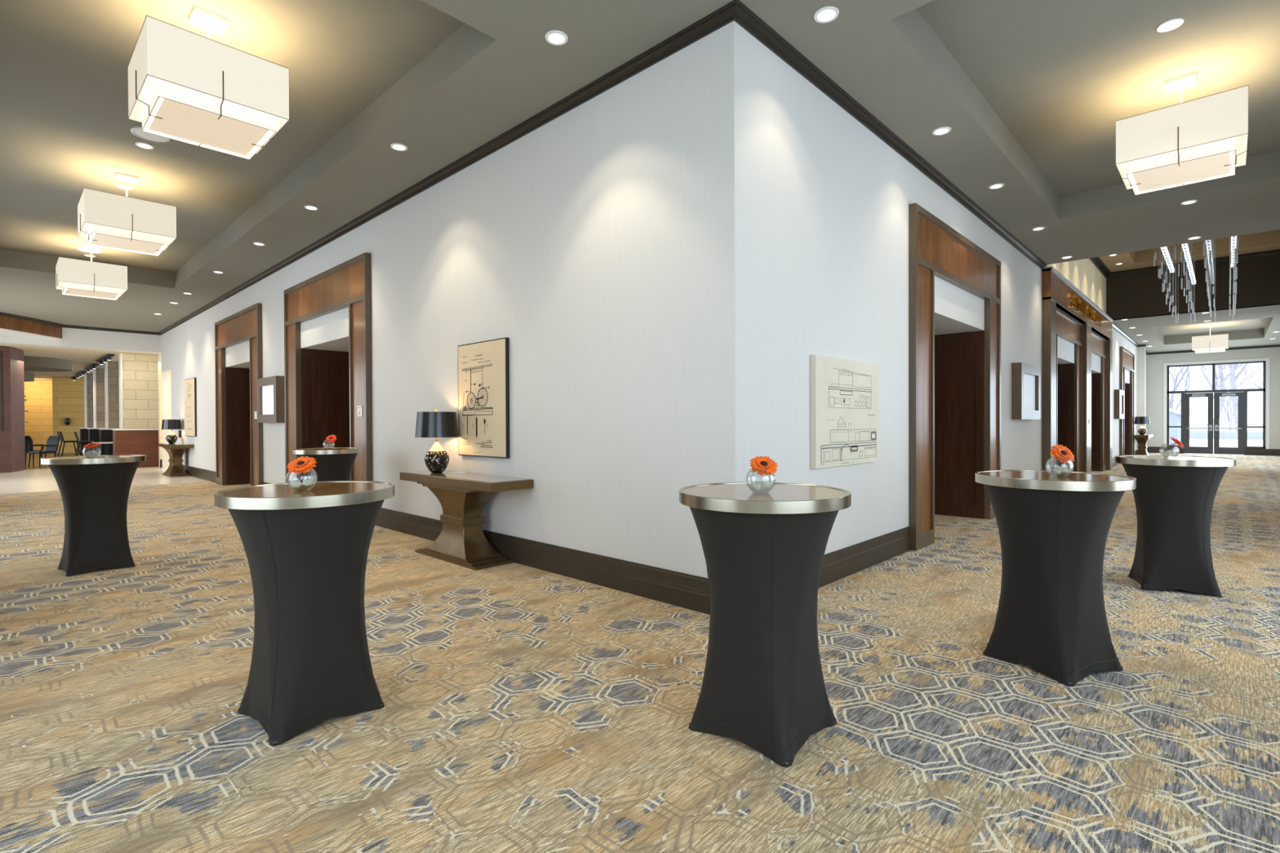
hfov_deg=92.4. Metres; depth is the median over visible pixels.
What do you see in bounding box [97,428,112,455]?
bar stool
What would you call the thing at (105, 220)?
pendant light
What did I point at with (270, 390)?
wall display
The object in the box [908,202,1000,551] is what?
door
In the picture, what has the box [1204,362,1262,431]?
bare tree
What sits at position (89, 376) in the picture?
wall
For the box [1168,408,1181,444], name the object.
garden shed
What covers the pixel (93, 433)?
countertop
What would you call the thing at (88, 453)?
bloom
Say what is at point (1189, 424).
guard rail
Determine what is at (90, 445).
gerbera
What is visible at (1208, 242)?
crystal chandelier
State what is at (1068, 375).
door
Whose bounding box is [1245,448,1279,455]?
baseboard
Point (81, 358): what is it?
ceiling
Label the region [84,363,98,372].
track light
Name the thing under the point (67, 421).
wall fixture
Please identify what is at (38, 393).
wall
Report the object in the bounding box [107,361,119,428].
wall
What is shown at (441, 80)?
ceiling
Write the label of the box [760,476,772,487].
bloom
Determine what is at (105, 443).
dining table
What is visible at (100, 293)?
diffuser
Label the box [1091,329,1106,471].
door
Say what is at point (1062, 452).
flower
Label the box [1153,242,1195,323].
crystal chandelier
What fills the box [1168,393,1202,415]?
bare tree
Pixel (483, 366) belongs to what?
wall art
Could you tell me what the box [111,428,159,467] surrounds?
reception desk
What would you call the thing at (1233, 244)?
crystal chandelier
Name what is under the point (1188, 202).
recessed light
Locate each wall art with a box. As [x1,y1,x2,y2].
[184,377,196,436]
[457,337,510,458]
[810,354,879,468]
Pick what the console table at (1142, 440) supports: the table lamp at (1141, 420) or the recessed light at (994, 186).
the table lamp at (1141, 420)
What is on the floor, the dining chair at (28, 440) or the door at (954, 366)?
the dining chair at (28, 440)
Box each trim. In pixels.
[0,0,1047,335]
[0,315,62,338]
[0,328,60,338]
[0,351,3,431]
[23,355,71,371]
[23,372,34,382]
[84,373,87,427]
[93,368,96,427]
[104,362,108,428]
[118,352,123,428]
[1041,266,1113,472]
[1088,248,1279,278]
[1112,322,1279,355]
[1163,357,1269,448]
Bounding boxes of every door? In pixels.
[214,302,263,485]
[284,252,372,483]
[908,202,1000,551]
[1056,306,1082,471]
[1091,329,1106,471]
[1119,346,1134,455]
[1184,392,1213,453]
[1213,391,1244,454]
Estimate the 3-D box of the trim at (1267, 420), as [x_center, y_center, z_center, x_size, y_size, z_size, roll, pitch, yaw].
[22.899,-0.884,24.482,3.080,3.477,0.020,0,1,44]
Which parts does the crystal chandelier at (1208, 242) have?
crystal rod, crystal rod, crystal rod, crystal rod, crystal rod, crystal rod, crystal rod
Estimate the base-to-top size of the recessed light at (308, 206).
0.008 m
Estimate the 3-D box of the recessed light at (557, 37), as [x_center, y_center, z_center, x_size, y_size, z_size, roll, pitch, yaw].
[-0.617,-2.871,4.537,0.170,0.008,0.170,0,1,44]
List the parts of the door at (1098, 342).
vestibule panel, head panel, panel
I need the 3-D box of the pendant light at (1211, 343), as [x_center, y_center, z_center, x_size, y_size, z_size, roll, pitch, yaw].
[18.928,-2.925,20.383,0.896,0.882,0.895,0,1,44]
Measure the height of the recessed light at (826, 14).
0.008 m
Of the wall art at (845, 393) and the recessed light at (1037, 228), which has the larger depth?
the recessed light at (1037, 228)
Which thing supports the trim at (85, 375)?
attached to the wall at (89, 376)
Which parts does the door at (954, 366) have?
panel, head panel, vestibule panel, panel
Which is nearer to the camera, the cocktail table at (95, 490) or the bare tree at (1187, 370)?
the cocktail table at (95, 490)
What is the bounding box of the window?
[1166,360,1266,454]
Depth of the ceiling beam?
15.96 m
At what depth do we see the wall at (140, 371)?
19.74 m
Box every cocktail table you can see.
[40,454,146,576]
[213,480,394,746]
[291,447,361,481]
[679,482,851,768]
[974,470,1136,686]
[1114,454,1235,597]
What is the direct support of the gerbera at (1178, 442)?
in the vase
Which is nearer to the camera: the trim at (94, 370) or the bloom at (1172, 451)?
the bloom at (1172, 451)
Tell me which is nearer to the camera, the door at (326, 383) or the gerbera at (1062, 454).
the gerbera at (1062, 454)
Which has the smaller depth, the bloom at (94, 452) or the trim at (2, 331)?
the bloom at (94, 452)
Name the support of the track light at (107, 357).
attached to the ceiling at (81, 358)
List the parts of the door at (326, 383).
panel, vestibule panel, head panel, panel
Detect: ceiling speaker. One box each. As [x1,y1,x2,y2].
[77,247,102,253]
[130,126,170,142]
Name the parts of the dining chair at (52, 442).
armrest, seat, armrest, backrest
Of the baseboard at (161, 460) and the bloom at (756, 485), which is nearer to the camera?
the bloom at (756, 485)
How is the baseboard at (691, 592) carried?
attached to the wall at (598, 241)
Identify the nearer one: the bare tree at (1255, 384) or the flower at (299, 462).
the flower at (299, 462)
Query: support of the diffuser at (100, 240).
attached to the pendant light at (105, 220)
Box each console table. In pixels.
[158,443,193,476]
[400,470,533,570]
[1133,434,1153,454]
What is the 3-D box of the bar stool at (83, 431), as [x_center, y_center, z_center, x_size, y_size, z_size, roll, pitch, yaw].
[-24.150,0.663,27.838,0.690,1.235,1.840,0,1,44]
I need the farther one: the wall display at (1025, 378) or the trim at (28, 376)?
the trim at (28, 376)
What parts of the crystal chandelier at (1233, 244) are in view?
crystal rod, crystal rod, crystal rod, crystal rod, crystal rod, crystal rod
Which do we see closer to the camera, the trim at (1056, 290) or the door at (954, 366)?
the door at (954, 366)
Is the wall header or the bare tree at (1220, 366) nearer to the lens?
the wall header
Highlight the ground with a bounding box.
[1185,430,1262,454]
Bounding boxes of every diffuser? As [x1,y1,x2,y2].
[64,288,118,298]
[89,233,163,253]
[148,98,269,155]
[1132,151,1230,191]
[1196,350,1223,352]
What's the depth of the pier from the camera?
17.81 m
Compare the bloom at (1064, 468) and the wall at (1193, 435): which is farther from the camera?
the wall at (1193, 435)
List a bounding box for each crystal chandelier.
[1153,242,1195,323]
[1202,240,1216,322]
[1228,235,1238,320]
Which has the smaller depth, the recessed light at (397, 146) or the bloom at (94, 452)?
the bloom at (94, 452)
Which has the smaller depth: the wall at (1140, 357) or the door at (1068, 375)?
the door at (1068, 375)
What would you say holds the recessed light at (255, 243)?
in the ceiling at (441, 80)
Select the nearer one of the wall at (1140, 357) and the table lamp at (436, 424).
the table lamp at (436, 424)
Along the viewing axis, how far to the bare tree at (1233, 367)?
54.12 m
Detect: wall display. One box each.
[257,375,284,422]
[1011,362,1040,419]
[1114,389,1124,418]
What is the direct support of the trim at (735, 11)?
attached to the wall at (598, 241)
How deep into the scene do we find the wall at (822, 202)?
5.35 m
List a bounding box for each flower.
[297,460,304,465]
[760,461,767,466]
[1060,450,1066,455]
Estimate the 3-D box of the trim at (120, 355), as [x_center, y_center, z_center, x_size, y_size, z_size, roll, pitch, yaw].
[-16.501,-1.125,19.518,0.320,2.390,0.060,0,1,44]
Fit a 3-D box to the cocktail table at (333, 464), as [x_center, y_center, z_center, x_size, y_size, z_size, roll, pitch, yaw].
[-3.828,0.809,7.527,0.760,1.072,0.760,0,0,-19]
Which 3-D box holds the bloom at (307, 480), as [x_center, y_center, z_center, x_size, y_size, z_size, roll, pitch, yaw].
[-1.562,0.255,2.886,0.051,0.047,0.046,0,0,20]
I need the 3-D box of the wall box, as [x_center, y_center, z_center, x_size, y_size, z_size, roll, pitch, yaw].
[-12.861,0.207,17.165,0.140,0.210,0.050,0,1,44]
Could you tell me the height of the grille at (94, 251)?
0.009 m
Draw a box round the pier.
[0,346,25,472]
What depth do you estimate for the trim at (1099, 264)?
15.92 m
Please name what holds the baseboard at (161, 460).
attached to the wall at (159, 362)
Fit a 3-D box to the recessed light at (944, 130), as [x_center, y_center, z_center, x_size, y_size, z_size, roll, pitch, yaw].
[2.958,-2.897,6.021,0.170,0.008,0.170,0,1,44]
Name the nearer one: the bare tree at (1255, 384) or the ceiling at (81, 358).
the ceiling at (81, 358)
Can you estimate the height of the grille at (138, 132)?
0.009 m
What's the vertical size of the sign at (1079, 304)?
0.280 m
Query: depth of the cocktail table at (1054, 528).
3.32 m
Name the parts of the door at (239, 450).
panel, head panel, vestibule panel, panel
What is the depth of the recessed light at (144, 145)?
6.97 m
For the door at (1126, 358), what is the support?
in the wall at (822, 202)
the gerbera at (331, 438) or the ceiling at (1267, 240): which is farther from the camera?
the ceiling at (1267, 240)
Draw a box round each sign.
[356,405,362,416]
[1071,292,1101,326]
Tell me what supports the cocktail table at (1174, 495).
on the floor
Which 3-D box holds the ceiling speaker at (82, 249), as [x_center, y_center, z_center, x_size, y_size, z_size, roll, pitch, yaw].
[-9.980,-3.196,11.139,0.340,0.020,0.340,0,1,44]
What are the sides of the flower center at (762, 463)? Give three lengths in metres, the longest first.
0.031 x 0.031 x 0.010 m
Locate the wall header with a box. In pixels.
[0,327,160,353]
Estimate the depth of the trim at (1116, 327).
23.45 m
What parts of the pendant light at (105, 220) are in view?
rod, lamp shade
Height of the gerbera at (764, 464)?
0.089 m
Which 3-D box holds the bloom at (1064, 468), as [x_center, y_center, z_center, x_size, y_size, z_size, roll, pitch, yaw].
[2.376,0.234,3.441,0.051,0.047,0.046,0,0,20]
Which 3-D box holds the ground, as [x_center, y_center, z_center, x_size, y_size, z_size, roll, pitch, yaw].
[49.141,0.921,54.943,90.000,0.200,79.750,0,1,44]
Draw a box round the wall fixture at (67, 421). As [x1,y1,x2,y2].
[64,417,71,425]
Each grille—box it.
[79,248,100,253]
[133,128,168,141]
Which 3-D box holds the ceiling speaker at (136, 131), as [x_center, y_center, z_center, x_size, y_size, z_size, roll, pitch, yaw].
[-5.341,-3.182,6.701,0.340,0.020,0.340,0,1,44]
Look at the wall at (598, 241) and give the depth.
5.45 m
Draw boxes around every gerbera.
[83,442,100,450]
[286,456,316,475]
[324,434,336,443]
[749,456,777,475]
[1049,444,1074,463]
[1167,436,1183,448]
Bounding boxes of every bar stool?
[57,431,80,457]
[74,431,97,456]
[79,427,88,455]
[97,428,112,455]
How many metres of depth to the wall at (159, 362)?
19.50 m
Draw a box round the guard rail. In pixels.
[1189,424,1262,432]
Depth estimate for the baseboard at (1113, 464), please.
18.34 m
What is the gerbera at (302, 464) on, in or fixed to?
in the vase
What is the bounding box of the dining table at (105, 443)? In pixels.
[91,441,112,454]
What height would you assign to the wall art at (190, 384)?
1.520 m
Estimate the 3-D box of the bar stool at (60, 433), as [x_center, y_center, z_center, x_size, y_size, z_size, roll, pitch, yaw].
[-21.191,0.747,22.794,0.571,1.124,0.636,0,1,34]
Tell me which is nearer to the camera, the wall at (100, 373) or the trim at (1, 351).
the trim at (1, 351)
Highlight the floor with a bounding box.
[0,453,1279,852]
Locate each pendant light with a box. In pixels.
[55,242,127,300]
[77,172,176,256]
[127,5,288,159]
[1115,71,1248,195]
[1191,324,1228,353]
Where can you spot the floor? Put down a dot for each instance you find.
(526, 709)
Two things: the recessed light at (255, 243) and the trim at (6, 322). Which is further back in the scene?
the trim at (6, 322)
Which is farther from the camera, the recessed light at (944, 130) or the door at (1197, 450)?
the door at (1197, 450)
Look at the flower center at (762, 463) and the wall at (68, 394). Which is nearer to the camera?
the flower center at (762, 463)
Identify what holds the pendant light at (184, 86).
hanging from the ceiling at (441, 80)
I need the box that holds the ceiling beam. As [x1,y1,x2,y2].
[1106,255,1279,319]
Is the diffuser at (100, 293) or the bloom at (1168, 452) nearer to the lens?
the bloom at (1168, 452)
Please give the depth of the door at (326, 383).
10.31 m
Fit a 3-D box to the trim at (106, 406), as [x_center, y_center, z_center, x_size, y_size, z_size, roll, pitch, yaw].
[-19.247,-1.133,22.145,0.320,2.390,0.060,0,1,44]
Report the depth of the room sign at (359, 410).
8.53 m
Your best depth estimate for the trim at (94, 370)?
24.73 m
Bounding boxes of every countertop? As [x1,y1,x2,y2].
[87,427,105,455]
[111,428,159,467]
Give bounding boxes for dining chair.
[24,435,44,465]
[27,435,59,466]
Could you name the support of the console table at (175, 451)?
on the floor
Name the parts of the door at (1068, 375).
vestibule panel, head panel, panel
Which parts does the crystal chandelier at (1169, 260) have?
crystal rod, crystal rod, crystal rod, crystal rod, crystal rod, crystal rod, crystal rod, crystal rod, crystal rod, crystal rod, crystal rod, crystal rod, crystal rod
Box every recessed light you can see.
[115,184,132,190]
[134,142,154,149]
[213,271,223,273]
[253,242,265,245]
[304,204,318,210]
[390,142,408,151]
[545,30,568,45]
[813,5,839,22]
[932,126,951,135]
[988,182,1004,189]
[1031,226,1044,231]
[1061,255,1072,258]
[1155,17,1184,32]
[1180,200,1197,204]
[1186,235,1201,239]
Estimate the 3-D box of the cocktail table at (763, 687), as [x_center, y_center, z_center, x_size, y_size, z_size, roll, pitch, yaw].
[0.560,0.826,2.794,0.760,1.072,0.760,0,0,-17]
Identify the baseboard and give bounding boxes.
[160,459,162,467]
[182,464,216,483]
[374,507,911,614]
[1111,457,1119,466]
[1146,446,1182,453]
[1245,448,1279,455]
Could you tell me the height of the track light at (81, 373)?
0.162 m
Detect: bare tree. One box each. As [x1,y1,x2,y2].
[1168,365,1198,408]
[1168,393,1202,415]
[1200,363,1244,431]
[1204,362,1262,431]
[1227,363,1248,431]
[1242,362,1262,400]
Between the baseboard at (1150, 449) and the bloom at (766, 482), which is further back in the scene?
the baseboard at (1150, 449)
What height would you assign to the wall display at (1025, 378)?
0.892 m
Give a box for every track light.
[74,370,86,377]
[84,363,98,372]
[96,353,114,364]
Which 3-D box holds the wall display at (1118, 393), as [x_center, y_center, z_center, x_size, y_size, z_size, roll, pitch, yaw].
[14.752,-0.677,18.895,0.129,0.880,1.160,0,1,44]
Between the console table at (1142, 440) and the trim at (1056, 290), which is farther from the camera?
the console table at (1142, 440)
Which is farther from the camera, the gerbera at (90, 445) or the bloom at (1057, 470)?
the gerbera at (90, 445)
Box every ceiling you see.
[0,0,1279,332]
[0,343,157,380]
[1098,229,1279,271]
[1112,303,1279,352]
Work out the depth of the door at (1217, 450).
24.24 m
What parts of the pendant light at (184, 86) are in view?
rod, lamp shade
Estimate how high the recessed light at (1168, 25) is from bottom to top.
0.008 m
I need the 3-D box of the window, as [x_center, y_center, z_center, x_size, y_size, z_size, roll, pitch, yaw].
[23.003,-0.709,24.591,2.880,3.630,0.080,0,1,44]
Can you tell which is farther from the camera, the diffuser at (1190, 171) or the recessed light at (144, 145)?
the recessed light at (144, 145)
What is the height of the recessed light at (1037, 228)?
0.008 m
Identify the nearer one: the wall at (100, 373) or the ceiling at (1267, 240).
the ceiling at (1267, 240)
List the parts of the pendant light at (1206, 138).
rod, lamp shade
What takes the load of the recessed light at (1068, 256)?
in the ceiling at (441, 80)
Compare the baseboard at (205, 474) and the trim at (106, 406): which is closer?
the baseboard at (205, 474)
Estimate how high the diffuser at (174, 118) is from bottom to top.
0.006 m
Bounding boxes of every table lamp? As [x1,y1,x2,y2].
[161,417,182,443]
[414,408,464,473]
[1134,415,1150,435]
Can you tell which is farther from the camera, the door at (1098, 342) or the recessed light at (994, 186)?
the door at (1098, 342)
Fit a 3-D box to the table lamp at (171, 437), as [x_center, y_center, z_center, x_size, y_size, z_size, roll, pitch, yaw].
[-12.828,0.117,16.828,0.462,0.695,0.472,-1,1,-32]
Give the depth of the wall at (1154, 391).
24.93 m
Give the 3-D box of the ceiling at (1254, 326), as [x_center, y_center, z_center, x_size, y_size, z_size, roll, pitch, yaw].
[18.768,-3.233,20.142,4.200,0.380,11.965,0,1,44]
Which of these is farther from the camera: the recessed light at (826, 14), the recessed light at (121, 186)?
the recessed light at (121, 186)
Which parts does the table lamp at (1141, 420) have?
lamp shade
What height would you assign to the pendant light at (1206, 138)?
0.882 m
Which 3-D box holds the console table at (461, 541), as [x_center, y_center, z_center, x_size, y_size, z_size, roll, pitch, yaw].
[-1.834,0.923,6.317,1.824,0.846,0.463,0,1,44]
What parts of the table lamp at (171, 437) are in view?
lamp shade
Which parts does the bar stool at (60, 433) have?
leg, backrest, seat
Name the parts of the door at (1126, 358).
panel, vestibule panel, head panel, panel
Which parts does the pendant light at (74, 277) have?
rod, lamp shade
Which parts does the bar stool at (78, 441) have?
backrest, seat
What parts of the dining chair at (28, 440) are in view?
backrest, seat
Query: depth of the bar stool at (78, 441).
22.07 m
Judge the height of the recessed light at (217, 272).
0.008 m
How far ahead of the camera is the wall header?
18.08 m
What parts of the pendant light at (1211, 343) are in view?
lamp shade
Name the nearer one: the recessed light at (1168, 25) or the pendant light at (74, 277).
the recessed light at (1168, 25)
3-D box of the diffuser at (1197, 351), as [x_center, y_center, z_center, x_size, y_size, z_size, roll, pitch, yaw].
[18.930,-2.507,20.386,0.660,0.006,0.660,0,1,44]
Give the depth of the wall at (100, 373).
24.86 m
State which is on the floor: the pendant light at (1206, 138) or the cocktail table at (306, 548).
the cocktail table at (306, 548)
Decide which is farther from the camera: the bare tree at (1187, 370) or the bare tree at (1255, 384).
the bare tree at (1187, 370)
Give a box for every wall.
[24,379,53,450]
[52,376,84,453]
[86,373,93,427]
[95,368,105,427]
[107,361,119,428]
[122,353,158,428]
[157,353,171,467]
[160,20,735,577]
[733,20,1146,554]
[1136,346,1145,449]
[1146,346,1279,448]
[1189,431,1262,439]
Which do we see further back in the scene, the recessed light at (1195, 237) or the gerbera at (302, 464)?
the recessed light at (1195, 237)
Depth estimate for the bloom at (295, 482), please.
2.87 m
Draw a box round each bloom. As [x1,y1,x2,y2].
[85,451,91,456]
[91,450,97,455]
[289,477,302,487]
[302,475,313,485]
[750,479,760,489]
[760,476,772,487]
[1051,466,1061,474]
[1060,464,1069,472]
[1164,450,1171,455]
[1170,449,1176,454]
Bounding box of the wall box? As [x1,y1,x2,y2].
[177,430,182,437]
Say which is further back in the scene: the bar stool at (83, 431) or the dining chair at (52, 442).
the bar stool at (83, 431)
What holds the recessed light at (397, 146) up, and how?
in the ceiling at (441, 80)

